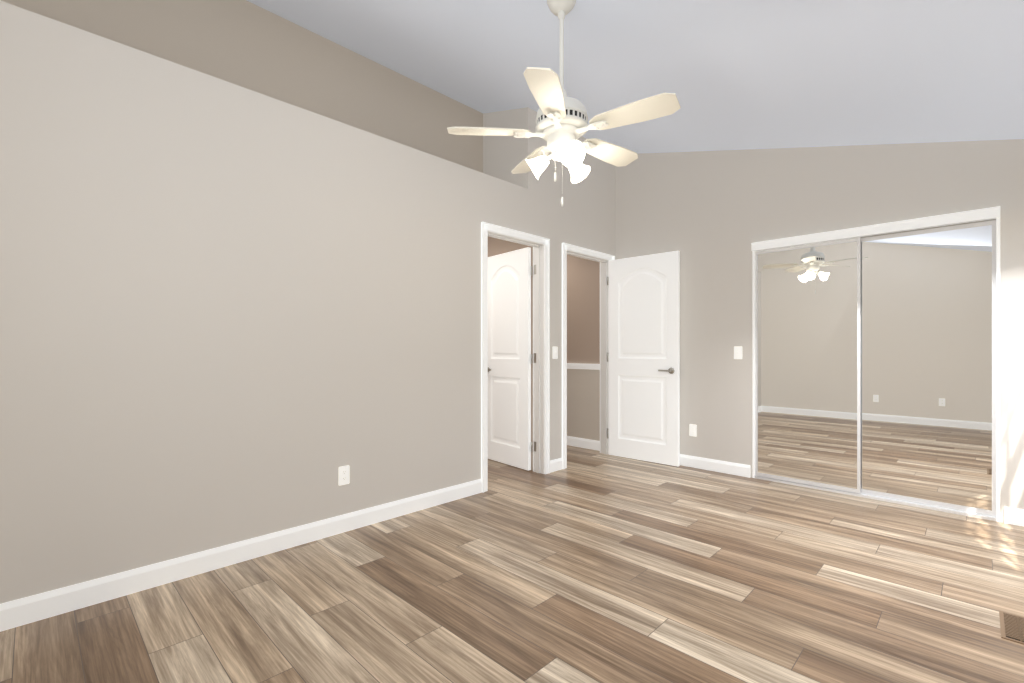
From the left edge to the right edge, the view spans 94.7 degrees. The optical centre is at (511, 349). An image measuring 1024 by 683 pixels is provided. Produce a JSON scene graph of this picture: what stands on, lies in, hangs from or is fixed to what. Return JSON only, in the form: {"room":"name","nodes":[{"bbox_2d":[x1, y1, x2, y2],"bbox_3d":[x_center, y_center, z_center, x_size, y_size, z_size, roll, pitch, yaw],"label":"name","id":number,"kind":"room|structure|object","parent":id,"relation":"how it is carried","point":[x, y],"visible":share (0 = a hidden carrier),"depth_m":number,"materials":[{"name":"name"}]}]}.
{"room":"empty bedroom","nodes":[
{"label":"empty bedroom","id":0,"kind":"room"},
{"bbox_2d":[1,0,599,469],"bbox_3d":[-1.292,-0.725,4.169,1.750,3.750,5.170,0,0,45],"label":"wall","id":1,"kind":"structure","parent":0,"point":[249,45],"depth_m":3.50,"materials":[{"name":"beige paint"}]},
{"bbox_2d":[0,0,615,603],"bbox_3d":[-0.796,-0.725,3.681,0.600,3.750,5.170,0,0,45],"label":"wall","id":2,"kind":"structure","parent":0,"point":[230,312],"depth_m":2.49,"materials":[{"name":"grey paint"}]},
{"bbox_2d":[0,479,481,631],"bbox_3d":[-1.265,1.095,2.766,0.015,0.108,2.908,0,0,45],"label":"baseboard","id":3,"kind":"structure","parent":2,"relation":"attached to","point":[52,603],"depth_m":2.43,"materials":[{"name":"white wood"}]},
{"bbox_2d":[338,465,349,485],"bbox_3d":[-1.059,0.795,2.979,0.010,0.117,0.072,0,0,45],"label":"outlet","id":4,"kind":"object","parent":2,"relation":"attached to","point":[343,475],"visible":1,"depth_m":2.98,"materials":[{"name":"white plastic"}]},
{"bbox_2d":[488,247,531,470],"bbox_3d":[-0.054,0.088,4.713,0.137,2.100,0.717,0,0,-39],"label":"door","id":5,"kind":"structure","parent":2,"relation":"in","point":[509,358],"depth_m":4.64,"materials":[{"name":"white wood"}]},
{"bbox_2d":[481,222,549,492],"bbox_3d":[0.002,0.061,4.145,0.161,2.177,0.834,0,0,45],"label":"door frame","id":6,"kind":"structure","parent":2,"relation":"attached to","point":[541,353],"depth_m":4.36,"materials":[{"name":"white wood"}]},
{"bbox_2d":[552,346,557,358],"bbox_3d":[0.413,0.030,4.470,0.018,0.117,0.072,0,0,45],"label":"light switch","id":7,"kind":"object","parent":2,"relation":"attached to","point":[554,352],"visible":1,"depth_m":4.46,"materials":[{"name":"white plastic"}]},
{"bbox_2d":[562,243,614,468],"bbox_3d":[0.756,0.061,4.911,0.161,2.177,0.904,0,0,45],"label":"door frame","id":8,"kind":"structure","parent":2,"relation":"attached to","point":[603,259],"depth_m":5.16,"materials":[{"name":"white wood"}]},
{"bbox_2d":[607,251,679,465],"bbox_3d":[1.338,0.088,4.869,0.787,2.100,0.137,0,0,43],"label":"door","id":9,"kind":"structure","parent":2,"relation":"in","point":[643,357],"depth_m":4.83,"materials":[{"name":"white wood"}]},
{"bbox_2d":[0,445,1023,682],"bbox_3d":[0.197,1.200,3.251,5.220,0.100,5.950,0,0,45],"label":"floor","id":10,"kind":"structure","parent":0,"point":[586,565],"depth_m":2.17,"materials":[{"name":"brown wood"}]},
{"bbox_2d":[999,610,1023,644],"bbox_3d":[2.085,1.147,1.940,0.110,0.007,0.270,0,0,45],"label":"floor vent","id":11,"kind":"object","parent":10,"relation":"in","point":[1012,627],"visible":1,"depth_m":1.95,"materials":[{"name":"brown metal"}]},
{"bbox_2d":[567,363,599,450],"bbox_3d":[0.470,0.657,5.873,1.630,0.985,0.030,0,0,45],"label":"baseboard","id":12,"kind":"structure","parent":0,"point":[572,441],"depth_m":5.51,"materials":[{"name":"white wood"}]},
{"bbox_2d":[247,0,1023,153],"bbox_3d":[0.344,-1.886,2.559,4.040,1.158,5.170,0,0,45],"label":"ceiling","id":13,"kind":"structure","parent":0,"point":[748,74],"depth_m":2.89,"materials":[{"name":"white paint"}]},
{"bbox_2d":[447,0,680,206],"bbox_3d":[0.287,-1.284,2.450,1.135,1.112,1.119,0,0,45],"label":"ceiling fan","id":14,"kind":"object","parent":13,"relation":"hanging from","point":[562,127],"visible":1,"depth_m":2.36,"materials":[{"name":"white"}]},
{"bbox_2d":[616,139,1023,521],"bbox_3d":[2.568,-0.725,4.390,3.440,3.750,0.800,0,0,45],"label":"wall","id":15,"kind":"structure","parent":0,"point":[711,216],"depth_m":4.22,"materials":[{"name":"grey paint"}]},
{"bbox_2d":[689,424,696,436],"bbox_3d":[1.767,0.790,4.610,0.072,0.117,0.010,0,0,45],"label":"outlet","id":16,"kind":"object","parent":15,"relation":"attached to","point":[692,429],"visible":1,"depth_m":4.61,"materials":[{"name":"white plastic"}]},
{"bbox_2d":[680,454,749,477],"bbox_3d":[1.632,1.095,4.722,1.400,0.108,0.040,0,0,45],"label":"baseboard","id":17,"kind":"structure","parent":15,"relation":"attached to","point":[726,467],"depth_m":4.45,"materials":[{"name":"white wood"}]},
{"bbox_2d":[734,346,741,358],"bbox_3d":[2.063,0.030,4.313,0.072,0.117,0.018,0,0,45],"label":"light switch","id":18,"kind":"object","parent":15,"relation":"attached to","point":[737,352],"visible":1,"depth_m":4.31,"materials":[{"name":"white plastic"}]},
{"bbox_2d":[755,237,860,493],"bbox_3d":[2.457,0.126,3.966,0.766,2.005,0.024,0,0,45],"label":"mirrored closet door","id":19,"kind":"structure","parent":15,"relation":"in","point":[807,364],"depth_m":3.94,"materials":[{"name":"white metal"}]},
{"bbox_2d":[751,206,999,521],"bbox_3d":[2.738,0.100,3.722,1.544,2.100,0.154,0,0,45],"label":"trim","id":20,"kind":"structure","parent":15,"relation":"attached to","point":[990,213],"depth_m":3.47,"materials":[{"name":"white wood"}]},
{"bbox_2d":[861,220,995,514],"bbox_3d":[3.012,0.126,3.472,0.766,2.005,0.024,0,0,45],"label":"mirrored closet door","id":21,"kind":"structure","parent":15,"relation":"in","point":[928,365],"depth_m":3.43,"materials":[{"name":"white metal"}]}
]}

